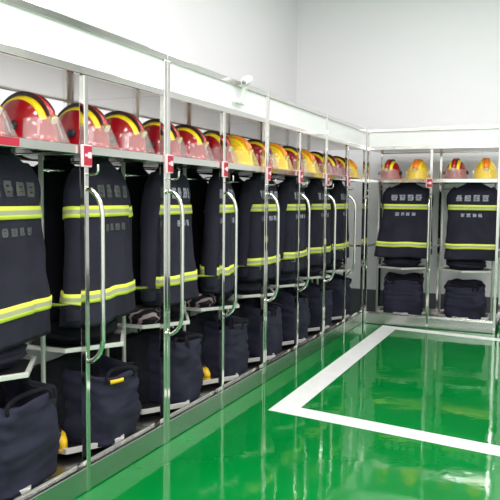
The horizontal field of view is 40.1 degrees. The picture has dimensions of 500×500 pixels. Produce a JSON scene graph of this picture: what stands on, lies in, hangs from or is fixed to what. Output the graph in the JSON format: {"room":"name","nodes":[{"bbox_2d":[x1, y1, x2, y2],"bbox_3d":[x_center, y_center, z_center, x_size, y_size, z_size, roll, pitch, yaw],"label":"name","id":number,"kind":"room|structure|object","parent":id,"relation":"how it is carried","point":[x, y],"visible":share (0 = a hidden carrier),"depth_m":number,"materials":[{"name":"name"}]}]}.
{"room":"emergency services station","nodes":[
{"label":"emergency services station","id":0,"kind":"room"},
{"bbox_2d":[0,0,297,364],"bbox_3d":[-1.594,-0.945,4.221,0.120,4.050,10.640,2,5,24],"label":"wall","id":1,"kind":"structure","parent":0,"point":[234,39],"depth_m":6.69,"materials":[{"name":"white paint"}]},
{"bbox_2d":[33,315,194,367],"bbox_3d":[-1.552,0.932,4.334,0.012,0.290,10.400,2,5,24],"label":"baseboard","id":2,"kind":"structure","parent":1,"relation":"attached to","point":[39,364],"depth_m":4.62,"materials":[{"name":"grey"}]},
{"bbox_2d":[73,311,499,499],"bbox_3d":[1.062,1.250,3.176,5.990,0.120,10.640,2,5,24],"label":"floor","id":3,"kind":"structure","parent":0,"point":[446,385],"depth_m":4.04,"materials":[{"name":"green paint"}]},
{"bbox_2d":[0,0,166,499],"bbox_3d":[-1.044,0.051,3.320,0.798,2.208,1.469,2,5,24],"label":"rack","id":4,"kind":"object","parent":3,"relation":"on","point":[52,55],"visible":0.73,"depth_m":3.26,"materials":[{"name":"silver metal"}]},
{"bbox_2d":[0,105,6,135],"bbox_3d":[-1.131,-0.573,2.786,0.377,0.237,0.299,2,5,22],"label":"helmet","id":5,"kind":"object","parent":4,"relation":"on","point":[2,130],"visible":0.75,"depth_m":2.77,"materials":[{"name":"red plastic"}]},
{"bbox_2d":[0,343,27,370],"bbox_3d":[-1.219,0.468,3.055,0.371,0.136,0.443,2,5,20],"label":"folded garment","id":6,"kind":"object","parent":4,"relation":"on","point":[9,357],"visible":0.7,"depth_m":3.03,"materials":[{"name":"blue fabric"}]},
{"bbox_2d":[0,355,35,381],"bbox_3d":[-1.234,0.530,3.063,0.588,0.022,0.540,2,5,20],"label":"shelf","id":7,"kind":"object","parent":4,"relation":"attached to","point":[23,367],"depth_m":3.05,"materials":[{"name":"silver metal"}]},
{"bbox_2d":[15,485,30,497],"bbox_3d":[-1.239,1.046,3.101,0.588,0.028,0.540,2,5,20],"label":"tray","id":8,"kind":"object","parent":4,"relation":"on","point":[25,492],"depth_m":2.98,"materials":[{"name":"silver metal"}]},
{"bbox_2d":[0,148,51,351],"bbox_3d":[-1.110,-0.021,3.008,0.252,0.878,0.643,2,4,15],"label":"jacket","id":9,"kind":"object","parent":4,"relation":"hanging from","point":[25,296],"visible":1,"depth_m":3.00,"materials":[{"name":"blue fabric"}]},
{"bbox_2d":[0,375,60,499],"bbox_3d":[-1.123,0.829,3.113,0.388,0.448,0.461,2,5,20],"label":"bag","id":10,"kind":"object","parent":4,"relation":"on","point":[30,435],"visible":0.89,"depth_m":3.04,"materials":[{"name":"blue fabric"}]},
{"bbox_2d":[1,91,59,141],"bbox_3d":[-0.995,-0.594,3.087,0.377,0.237,0.299,2,5,20],"label":"helmet","id":11,"kind":"object","parent":4,"relation":"on","point":[29,115],"visible":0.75,"depth_m":3.00,"materials":[{"name":"red plastic"}]},
{"bbox_2d":[31,158,74,321],"bbox_3d":[-1.051,-0.073,3.730,0.268,0.879,0.672,2,5,24],"label":"jacket","id":12,"kind":"object","parent":4,"relation":"hanging from","point":[54,182],"visible":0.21,"depth_m":3.56,"materials":[{"name":"black fabric"}]},
{"bbox_2d":[53,389,67,452],"bbox_3d":[-1.010,0.872,3.548,0.104,0.300,0.231,-3,6,-41],"label":"rubber boot","id":13,"kind":"object","parent":4,"relation":"on","point":[63,441],"visible":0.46,"depth_m":3.51,"materials":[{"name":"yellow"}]},
{"bbox_2d":[30,349,100,427],"bbox_3d":[-1.044,0.778,3.784,0.320,0.452,0.465,2,5,22],"label":"trousers","id":14,"kind":"object","parent":4,"relation":"on","point":[55,368],"visible":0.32,"depth_m":3.59,"materials":[{"name":"black fabric"}]},
{"bbox_2d":[26,330,123,352],"bbox_3d":[-0.938,0.484,3.718,0.588,0.022,0.540,2,5,22],"label":"shelf","id":15,"kind":"object","parent":4,"relation":"attached to","point":[116,339],"depth_m":3.56,"materials":[{"name":"silver metal"}]},
{"bbox_2d":[46,318,118,345],"bbox_3d":[-0.926,0.421,3.706,0.364,0.138,0.438,2,5,22],"label":"folded garment","id":16,"kind":"object","parent":4,"relation":"on","point":[58,335],"visible":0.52,"depth_m":3.54,"materials":[{"name":"black fabric"}]},
{"bbox_2d":[57,103,111,148],"bbox_3d":[-0.835,-0.619,3.442,0.377,0.237,0.299,2,5,19],"label":"helmet","id":17,"kind":"object","parent":4,"relation":"on","point":[68,117],"visible":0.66,"depth_m":3.36,"materials":[{"name":"red plastic"}]},
{"bbox_2d":[58,434,123,454],"bbox_3d":[-0.943,1.000,3.756,0.588,0.028,0.540,2,5,22],"label":"tray","id":18,"kind":"object","parent":4,"relation":"on","point":[72,448],"depth_m":3.52,"materials":[{"name":"silver metal"}]},
{"bbox_2d":[59,158,135,327],"bbox_3d":[-0.813,-0.068,3.662,0.252,0.875,0.682,2,4,15],"label":"jacket","id":19,"kind":"object","parent":4,"relation":"hanging from","point":[109,183],"visible":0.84,"depth_m":3.49,"materials":[{"name":"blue fabric"}]},
{"bbox_2d":[62,350,141,446],"bbox_3d":[-0.834,0.793,3.755,0.387,0.431,0.423,2,5,22],"label":"bag","id":20,"kind":"object","parent":4,"relation":"on","point":[115,405],"visible":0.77,"depth_m":3.59,"materials":[{"name":"blue fabric"}]},
{"bbox_2d":[104,111,147,152],"bbox_3d":[-0.699,-0.640,3.743,0.377,0.237,0.299,2,4,16],"label":"helmet","id":21,"kind":"object","parent":4,"relation":"on","point":[126,131],"visible":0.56,"depth_m":3.66,"materials":[{"name":"red plastic"}]},
{"bbox_2d":[70,54,267,442],"bbox_3d":[-0.453,-0.041,4.630,0.798,2.208,1.469,2,5,24],"label":"rack","id":22,"kind":"object","parent":3,"relation":"on","point":[196,95],"visible":0.64,"depth_m":4.46,"materials":[{"name":"silver metal"}]},
{"bbox_2d":[103,327,159,403],"bbox_3d":[-0.748,0.729,4.438,0.321,0.458,0.466,2,5,24],"label":"trousers","id":23,"kind":"object","parent":22,"relation":"on","point":[136,343],"visible":0.37,"depth_m":4.26,"materials":[{"name":"black fabric"}]},
{"bbox_2d":[118,165,148,302],"bbox_3d":[-0.752,-0.119,4.385,0.248,0.879,0.668,3,5,26],"label":"jacket","id":24,"kind":"object","parent":22,"relation":"hanging from","point":[135,185],"visible":0.11,"depth_m":4.25,"materials":[{"name":"black fabric"}]},
{"bbox_2d":[126,304,159,324],"bbox_3d":[-0.670,0.398,4.234,0.271,0.110,0.200,2,5,24],"label":"striped cloth","id":25,"kind":"object","parent":22,"relation":"on","point":[143,315],"visible":0.6,"depth_m":4.15,"materials":[{"name":"black fabric"}]},
{"bbox_2d":[116,312,189,328],"bbox_3d":[-0.643,0.439,4.373,0.588,0.022,0.540,2,5,24],"label":"shelf","id":26,"kind":"object","parent":22,"relation":"attached to","point":[173,321],"depth_m":4.15,"materials":[{"name":"silver metal"}]},
{"bbox_2d":[135,302,184,318],"bbox_3d":[-0.590,0.368,4.465,0.312,0.137,0.260,2,5,24],"label":"folded garment","id":27,"kind":"object","parent":22,"relation":"on","point":[174,309],"visible":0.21,"depth_m":4.38,"materials":[{"name":"black fabric"}]},
{"bbox_2d":[143,119,182,156],"bbox_3d":[-0.539,-0.664,4.096,0.377,0.237,0.299,2,5,20],"label":"helmet","id":28,"kind":"object","parent":22,"relation":"on","point":[152,126],"visible":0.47,"depth_m":4.02,"materials":[{"name":"red plastic"}]},
{"bbox_2d":[140,400,189,414],"bbox_3d":[-0.648,0.954,4.411,0.588,0.028,0.540,2,5,24],"label":"tray","id":29,"kind":"object","parent":22,"relation":"on","point":[150,407],"depth_m":4.23,"materials":[{"name":"silver metal"}]},
{"bbox_2d":[140,165,198,305],"bbox_3d":[-0.510,-0.113,4.329,0.253,0.879,0.653,2,4,15],"label":"jacket","id":30,"kind":"object","parent":22,"relation":"hanging from","point":[150,202],"visible":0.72,"depth_m":4.12,"materials":[{"name":"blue fabric"}]},
{"bbox_2d":[140,327,203,403],"bbox_3d":[-0.515,0.733,4.453,0.371,0.453,0.359,2,5,24],"label":"bag","id":31,"kind":"object","parent":22,"relation":"on","point":[186,369],"visible":0.7,"depth_m":4.31,"materials":[{"name":"blue fabric"}]},
{"bbox_2d":[175,124,208,159],"bbox_3d":[-0.404,-0.686,4.398,0.377,0.237,0.299,2,4,17],"label":"helmet","id":32,"kind":"object","parent":22,"relation":"on","point":[194,144],"visible":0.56,"depth_m":4.32,"materials":[{"name":"red plastic"}]},
{"bbox_2d":[180,170,207,287],"bbox_3d":[-0.464,-0.167,5.040,0.256,0.875,0.672,2,5,24],"label":"jacket","id":33,"kind":"object","parent":22,"relation":"hanging from","point":[198,189],"visible":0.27,"depth_m":4.98,"materials":[{"name":"black fabric"}]},
{"bbox_2d":[174,311,215,362],"bbox_3d":[-0.453,0.680,5.096,0.326,0.464,0.467,2,5,23],"label":"trousers","id":34,"kind":"object","parent":22,"relation":"on","point":[196,322],"visible":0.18,"depth_m":4.96,"materials":[{"name":"black fabric"}]},
{"bbox_2d":[186,291,215,307],"bbox_3d":[-0.375,0.351,4.887,0.270,0.112,0.194,2,5,23],"label":"striped cloth","id":35,"kind":"object","parent":22,"relation":"on","point":[205,300],"visible":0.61,"depth_m":4.80,"materials":[{"name":"black fabric"}]},
{"bbox_2d":[200,337,210,379],"bbox_3d":[-0.359,0.775,4.941,0.104,0.300,0.231,-3,6,-41],"label":"rubber boot","id":36,"kind":"object","parent":22,"relation":"on","point":[206,371],"visible":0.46,"depth_m":4.88,"materials":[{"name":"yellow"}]},
{"bbox_2d":[186,298,238,311],"bbox_3d":[-0.347,0.393,5.028,0.588,0.022,0.540,2,5,23],"label":"shelf","id":37,"kind":"object","parent":22,"relation":"attached to","point":[228,304],"depth_m":4.82,"materials":[{"name":"silver metal"}]},
{"bbox_2d":[198,287,231,303],"bbox_3d":[-0.294,0.322,5.119,0.309,0.137,0.256,2,5,23],"label":"folded garment","id":38,"kind":"object","parent":22,"relation":"on","point":[227,295],"visible":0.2,"depth_m":5.02,"materials":[{"name":"black fabric"}]},
{"bbox_2d":[203,130,233,162],"bbox_3d":[-0.246,-0.710,4.748,0.377,0.237,0.299,3,5,33],"label":"helmet","id":39,"kind":"object","parent":22,"relation":"on","point":[213,137],"visible":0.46,"depth_m":4.66,"materials":[{"name":"red plastic"}]},
{"bbox_2d":[199,170,237,293],"bbox_3d":[-0.226,-0.158,4.970,0.252,0.879,0.623,1,4,5],"label":"jacket","id":40,"kind":"object","parent":22,"relation":"hanging from","point":[209,254],"visible":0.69,"depth_m":4.71,"materials":[{"name":"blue fabric"}]},
{"bbox_2d":[203,373,238,384],"bbox_3d":[-0.352,0.908,5.066,0.588,0.028,0.540,2,5,23],"label":"tray","id":41,"kind":"object","parent":22,"relation":"on","point":[234,378],"depth_m":4.85,"materials":[{"name":"silver metal"}]},
{"bbox_2d":[202,313,249,376],"bbox_3d":[-0.210,0.695,5.133,0.372,0.434,0.369,2,5,23],"label":"bag","id":42,"kind":"object","parent":22,"relation":"on","point":[236,352],"visible":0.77,"depth_m":4.98,"materials":[{"name":"blue fabric"}]},
{"bbox_2d":[227,135,253,165],"bbox_3d":[-0.109,-0.731,5.050,0.377,0.237,0.299,3,5,25],"label":"helmet","id":43,"kind":"object","parent":22,"relation":"on","point":[242,150],"visible":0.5,"depth_m":4.96,"materials":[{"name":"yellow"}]},
{"bbox_2d":[234,75,252,104],"bbox_3d":[-0.021,-1.088,4.621,0.102,0.206,0.253,2,5,24],"label":"security camera","id":44,"kind":"object","parent":22,"relation":"attached to","point":[245,81],"visible":1,"depth_m":4.59,"materials":[{"name":"white plastic"}]},
{"bbox_2d":[188,92,326,382],"bbox_3d":[0.138,-0.133,5.940,0.798,2.208,1.469,2,5,24],"label":"rack","id":45,"kind":"object","parent":3,"relation":"on","point":[287,119],"visible":0.64,"depth_m":5.79,"materials":[{"name":"silver metal"}]},
{"bbox_2d":[212,298,252,317],"bbox_3d":[-0.161,0.636,5.756,0.317,0.459,0.461,3,5,26],"label":"trousers","id":46,"kind":"object","parent":45,"relation":"on","point":[238,312],"visible":0.12,"depth_m":5.59,"materials":[{"name":"black fabric"}]},
{"bbox_2d":[230,173,244,206],"bbox_3d":[-0.162,-0.212,5.692,0.252,0.877,0.670,2,5,24],"label":"jacket","id":47,"kind":"object","parent":45,"relation":"hanging from","point":[236,187],"visible":0.07,"depth_m":5.60,"materials":[{"name":"black fabric"}]},
{"bbox_2d":[231,280,269,294],"bbox_3d":[-0.041,0.284,5.677,0.374,0.136,0.436,3,5,26],"label":"folded garment","id":48,"kind":"object","parent":45,"relation":"on","point":[243,287],"visible":0.45,"depth_m":5.48,"materials":[{"name":"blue fabric"}]},
{"bbox_2d":[231,288,274,297],"bbox_3d":[-0.051,0.347,5.683,0.588,0.022,0.540,3,5,26],"label":"shelf","id":49,"kind":"object","parent":45,"relation":"attached to","point":[270,292],"depth_m":5.46,"materials":[{"name":"silver metal"}]},
{"bbox_2d":[237,173,279,280],"bbox_3d":[0.080,-0.206,5.624,0.251,0.873,0.624,3,5,25],"label":"jacket","id":50,"kind":"object","parent":45,"relation":"hanging from","point":[250,197],"visible":0.65,"depth_m":5.39,"materials":[{"name":"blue fabric"}]},
{"bbox_2d":[237,297,282,357],"bbox_3d":[0.076,0.638,5.772,0.368,0.458,0.370,3,5,26],"label":"bag","id":51,"kind":"object","parent":45,"relation":"on","point":[274,322],"visible":0.59,"depth_m":5.62,"materials":[{"name":"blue fabric"}]},
{"bbox_2d":[247,139,273,167],"bbox_3d":[0.052,-0.756,5.407,0.377,0.237,0.299,2,4,16],"label":"helmet","id":52,"kind":"object","parent":45,"relation":"on","point":[256,144],"visible":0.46,"depth_m":5.33,"materials":[{"name":"red plastic"}]},
{"bbox_2d":[248,353,274,361],"bbox_3d":[-0.057,0.862,5.721,0.588,0.028,0.540,3,5,26],"label":"tray","id":53,"kind":"object","parent":45,"relation":"on","point":[271,358],"depth_m":5.51,"materials":[{"name":"silver metal"}]},
{"bbox_2d":[252,288,282,302],"bbox_3d":[0.137,0.588,6.407,0.320,0.463,0.472,2,5,21],"label":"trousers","id":54,"kind":"object","parent":45,"relation":"on","point":[268,297],"visible":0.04,"depth_m":6.24,"materials":[{"name":"black fabric"}]},
{"bbox_2d":[269,142,288,169],"bbox_3d":[0.187,-0.777,5.706,0.377,0.237,0.299,2,5,21],"label":"helmet","id":55,"kind":"object","parent":45,"relation":"on","point":[280,158],"visible":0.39,"depth_m":5.62,"materials":[{"name":"yellow plastic"}]},
{"bbox_2d":[268,272,294,284],"bbox_3d":[0.256,0.239,6.326,0.365,0.134,0.425,2,5,21],"label":"folded garment","id":56,"kind":"object","parent":45,"relation":"on","point":[284,278],"visible":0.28,"depth_m":6.15,"materials":[{"name":"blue fabric"}]},
{"bbox_2d":[269,280,305,287],"bbox_3d":[0.244,0.301,6.338,0.588,0.022,0.540,2,5,21],"label":"shelf","id":57,"kind":"object","parent":45,"relation":"attached to","point":[301,283],"depth_m":6.12,"materials":[{"name":"silver metal"}]},
{"bbox_2d":[273,287,309,340],"bbox_3d":[0.365,0.585,6.418,0.380,0.474,0.365,2,5,21],"label":"bag","id":58,"kind":"object","parent":45,"relation":"on","point":[285,297],"visible":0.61,"depth_m":6.26,"materials":[{"name":"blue fabric"}]},
{"bbox_2d":[277,176,306,272],"bbox_3d":[0.368,-0.252,6.280,0.263,0.874,0.623,2,5,21],"label":"jacket","id":59,"kind":"object","parent":45,"relation":"hanging from","point":[286,189],"visible":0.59,"depth_m":6.05,"materials":[{"name":"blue fabric"}]},
{"bbox_2d":[282,146,304,171],"bbox_3d":[0.348,-0.802,6.062,0.377,0.237,0.299,2,4,17],"label":"helmet","id":60,"kind":"object","parent":45,"relation":"on","point":[291,151],"visible":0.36,"depth_m":5.98,"materials":[{"name":"red plastic"}]},
{"bbox_2d":[282,338,305,344],"bbox_3d":[0.239,0.817,6.376,0.588,0.028,0.540,2,5,21],"label":"tray","id":61,"kind":"object","parent":45,"relation":"on","point":[301,341],"depth_m":6.16,"materials":[{"name":"silver metal"}]},
{"bbox_2d":[301,149,315,172],"bbox_3d":[0.481,-0.823,6.358,0.377,0.237,0.299,3,5,31],"label":"helmet","id":62,"kind":"object","parent":45,"relation":"on","point":[309,163],"visible":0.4,"depth_m":6.27,"materials":[{"name":"yellow plastic"}]},
{"bbox_2d":[269,115,366,346],"bbox_3d":[0.730,-0.225,7.250,0.798,2.208,1.469,2,5,24],"label":"rack","id":63,"kind":"object","parent":3,"relation":"on","point":[341,135],"visible":0.53,"depth_m":7.12,"materials":[{"name":"silver metal"}]},
{"bbox_2d":[299,265,320,276],"bbox_3d":[0.550,0.193,6.986,0.360,0.134,0.444,2,5,24],"label":"folded garment","id":64,"kind":"object","parent":63,"relation":"on","point":[314,270],"visible":0.28,"depth_m":6.80,"materials":[{"name":"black fabric"}]},
{"bbox_2d":[299,272,330,278],"bbox_3d":[0.540,0.255,6.992,0.588,0.022,0.540,2,5,24],"label":"shelf","id":65,"kind":"object","parent":63,"relation":"attached to","point":[319,275],"depth_m":6.78,"materials":[{"name":"silver metal"}]},
{"bbox_2d":[303,273,329,284],"bbox_3d":[0.725,0.498,7.721,0.316,0.460,0.462,2,5,22],"label":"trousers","id":66,"kind":"object","parent":63,"relation":"on","point":[314,280],"visible":0.07,"depth_m":7.51,"materials":[{"name":"black fabric"}]},
{"bbox_2d":[304,179,330,265],"bbox_3d":[0.663,-0.295,6.938,0.257,0.880,0.623,3,5,26],"label":"jacket","id":67,"kind":"object","parent":63,"relation":"hanging from","point":[313,191],"visible":0.59,"depth_m":6.72,"materials":[{"name":"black fabric"}]},
{"bbox_2d":[303,282,334,327],"bbox_3d":[0.664,0.555,7.070,0.378,0.442,0.356,2,5,24],"label":"bag","id":68,"kind":"object","parent":63,"relation":"on","point":[313,291],"visible":0.54,"depth_m":6.91,"materials":[{"name":"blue fabric"}]},
{"bbox_2d":[308,325,329,330],"bbox_3d":[0.535,0.771,7.031,0.588,0.028,0.540,2,5,24],"label":"tray","id":69,"kind":"object","parent":63,"relation":"on","point":[327,328],"depth_m":6.82,"materials":[{"name":"silver metal"}]},
{"bbox_2d":[311,151,329,174],"bbox_3d":[0.642,-0.848,6.715,0.377,0.237,0.299,3,5,25],"label":"helmet","id":70,"kind":"object","parent":63,"relation":"on","point":[318,156],"visible":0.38,"depth_m":6.62,"materials":[{"name":"plastic"}]},
{"bbox_2d":[328,154,338,175],"bbox_3d":[0.777,-0.869,7.014,0.377,0.237,0.299,3,5,29],"label":"helmet","id":71,"kind":"object","parent":63,"relation":"on","point":[333,166],"visible":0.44,"depth_m":6.93,"materials":[{"name":"red plastic"}]},
{"bbox_2d":[326,260,342,269],"bbox_3d":[0.849,0.146,7.641,0.371,0.136,0.433,2,5,22],"label":"folded garment","id":72,"kind":"object","parent":63,"relation":"on","point":[338,264],"visible":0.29,"depth_m":7.46,"materials":[{"name":"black fabric"}]},
{"bbox_2d":[328,181,348,260],"bbox_3d":[0.960,-0.341,7.592,0.247,0.880,0.622,2,5,22],"label":"jacket","id":73,"kind":"object","parent":63,"relation":"hanging from","point":[338,192],"visible":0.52,"depth_m":7.38,"materials":[{"name":"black fabric"}]},
{"bbox_2d":[326,266,350,272],"bbox_3d":[0.836,0.209,7.647,0.588,0.022,0.540,2,5,22],"label":"shelf","id":74,"kind":"object","parent":63,"relation":"attached to","point":[340,269],"depth_m":7.47,"materials":[{"name":"silver metal"}]},
{"bbox_2d":[326,272,351,316],"bbox_3d":[0.952,0.488,7.716,0.372,0.486,0.370,2,5,22],"label":"bag","id":75,"kind":"object","parent":63,"relation":"on","point":[336,281],"visible":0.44,"depth_m":7.55,"materials":[{"name":"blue fabric"}]},
{"bbox_2d":[332,314,349,319],"bbox_3d":[0.830,0.725,7.686,0.588,0.028,0.540,2,5,22],"label":"tray","id":76,"kind":"object","parent":63,"relation":"on","point":[347,317],"depth_m":7.49,"materials":[{"name":"silver metal"}]},
{"bbox_2d":[333,156,349,176],"bbox_3d":[0.938,-0.894,7.370,0.377,0.237,0.299,2,5,23],"label":"helmet","id":77,"kind":"object","parent":63,"relation":"on","point":[341,161],"visible":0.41,"depth_m":7.28,"materials":[{"name":"red plastic"}]},
{"bbox_2d":[344,158,358,177],"bbox_3d":[1.074,-0.915,7.670,0.377,0.237,0.299,2,5,23],"label":"helmet","id":78,"kind":"object","parent":63,"relation":"on","point":[353,169],"visible":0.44,"depth_m":7.59,"materials":[{"name":"yellow plastic"}]},
{"bbox_2d":[269,325,499,455],"bbox_3d":[2.487,1.058,5.120,3.955,0.002,3.990,2,5,24],"label":"floor marking","id":79,"kind":"object","parent":3,"relation":"on","point":[291,404],"depth_m":4.69,"materials":[{"name":"white paint"}]},
{"bbox_2d":[363,125,499,333],"bbox_3d":[2.091,-0.250,7.775,1.434,2.208,0.798,2,5,24],"label":"rack","id":80,"kind":"object","parent":3,"relation":"on","point":[484,138],"visible":0.9,"depth_m":7.58,"materials":[{"name":"silver metal"}]},
{"bbox_2d":[378,159,401,178],"bbox_3d":[1.605,-0.921,7.822,0.299,0.237,0.377,3,5,33],"label":"helmet","id":81,"kind":"object","parent":80,"relation":"on","point":[391,169],"visible":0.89,"depth_m":7.73,"materials":[{"name":"red plastic"}]},
{"bbox_2d":[377,306,424,313],"bbox_3d":[1.773,0.708,8.040,0.540,0.028,0.588,2,4,14],"label":"tray","id":82,"kind":"object","parent":80,"relation":"on","point":[379,308],"depth_m":7.85,"materials":[{"name":"silver metal"}]},
{"bbox_2d":[383,257,420,267],"bbox_3d":[1.773,0.128,7.985,0.444,0.139,0.363,2,4,14],"label":"folded garment","id":83,"kind":"object","parent":80,"relation":"on","point":[405,262],"visible":0.8,"depth_m":7.83,"materials":[{"name":"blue fabric"}]},
{"bbox_2d":[378,264,425,269],"bbox_3d":[1.778,0.192,8.001,0.540,0.022,0.588,2,4,14],"label":"shelf","id":84,"kind":"object","parent":80,"relation":"attached to","point":[379,265],"depth_m":7.81,"materials":[{"name":"silver metal"}]},
{"bbox_2d":[382,272,423,314],"bbox_3d":[1.774,0.495,7.938,0.472,0.454,0.350,2,4,14],"label":"bag","id":85,"kind":"object","parent":80,"relation":"on","point":[402,293],"visible":1,"depth_m":7.80,"materials":[{"name":"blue fabric"}]},
{"bbox_2d":[374,183,433,258],"bbox_3d":[1.757,-0.352,7.832,0.653,0.878,0.256,2,5,21],"label":"jacket","id":86,"kind":"object","parent":80,"relation":"hanging from","point":[402,233],"visible":0.81,"depth_m":7.74,"materials":[{"name":"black fabric"}]},
{"bbox_2d":[405,159,429,178],"bbox_3d":[1.889,-0.909,7.694,0.299,0.237,0.377,3,5,29],"label":"helmet","id":87,"kind":"object","parent":80,"relation":"on","point":[418,169],"visible":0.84,"depth_m":7.60,"materials":[{"name":"yellow plastic"}]},
{"bbox_2d":[443,158,468,178],"bbox_3d":[2.263,-0.892,7.526,0.299,0.237,0.377,3,5,28],"label":"helmet","id":88,"kind":"object","parent":80,"relation":"on","point":[456,169],"visible":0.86,"depth_m":7.43,"materials":[{"name":"red plastic"}]},
{"bbox_2d":[438,310,489,319],"bbox_3d":[2.429,0.736,7.745,0.540,0.028,0.588,3,5,27],"label":"tray","id":89,"kind":"object","parent":80,"relation":"on","point":[441,314],"depth_m":7.54,"materials":[{"name":"silver metal"}]},
{"bbox_2d":[443,278,486,319],"bbox_3d":[2.409,0.543,7.655,0.448,0.413,0.350,3,5,27],"label":"bag","id":90,"kind":"object","parent":80,"relation":"on","point":[463,298],"visible":1,"depth_m":7.53,"materials":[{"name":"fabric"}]},
{"bbox_2d":[440,266,490,272],"bbox_3d":[2.434,0.221,7.707,0.540,0.022,0.588,3,5,27],"label":"shelf","id":91,"kind":"object","parent":80,"relation":"attached to","point":[446,268],"depth_m":7.55,"materials":[{"name":"silver metal"}]},
{"bbox_2d":[446,260,486,270],"bbox_3d":[2.433,0.157,7.692,0.439,0.138,0.368,3,5,27],"label":"folded garment","id":92,"kind":"object","parent":80,"relation":"on","point":[461,265],"visible":0.87,"depth_m":7.54,"materials":[{"name":"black fabric"}]},
{"bbox_2d":[444,183,499,260],"bbox_3d":[2.450,-0.323,7.529,0.586,0.877,0.252,3,5,26],"label":"jacket","id":93,"kind":"object","parent":80,"relation":"hanging from","point":[471,207],"visible":0.88,"depth_m":7.45,"materials":[{"name":"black fabric"}]},
{"bbox_2d":[472,158,497,178],"bbox_3d":[2.549,-0.880,7.398,0.299,0.237,0.377,2,4,17],"label":"helmet","id":94,"kind":"object","parent":80,"relation":"on","point":[485,169],"visible":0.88,"depth_m":7.30,"materials":[{"name":"yellow plastic"}]},
{"bbox_2d":[296,0,499,296],"bbox_3d":[3.242,-1.165,7.806,5.750,4.050,0.120,2,5,24],"label":"wall","id":95,"kind":"structure","parent":0,"point":[367,64],"depth_m":8.32,"materials":[{"name":"white paint"}]},
{"bbox_2d":[350,288,497,312],"bbox_3d":[3.202,0.715,7.883,5.738,0.290,0.012,2,5,24],"label":"baseboard","id":96,"kind":"structure","parent":95,"relation":"attached to","point":[371,294],"depth_m":8.62,"materials":[{"name":"grey"}]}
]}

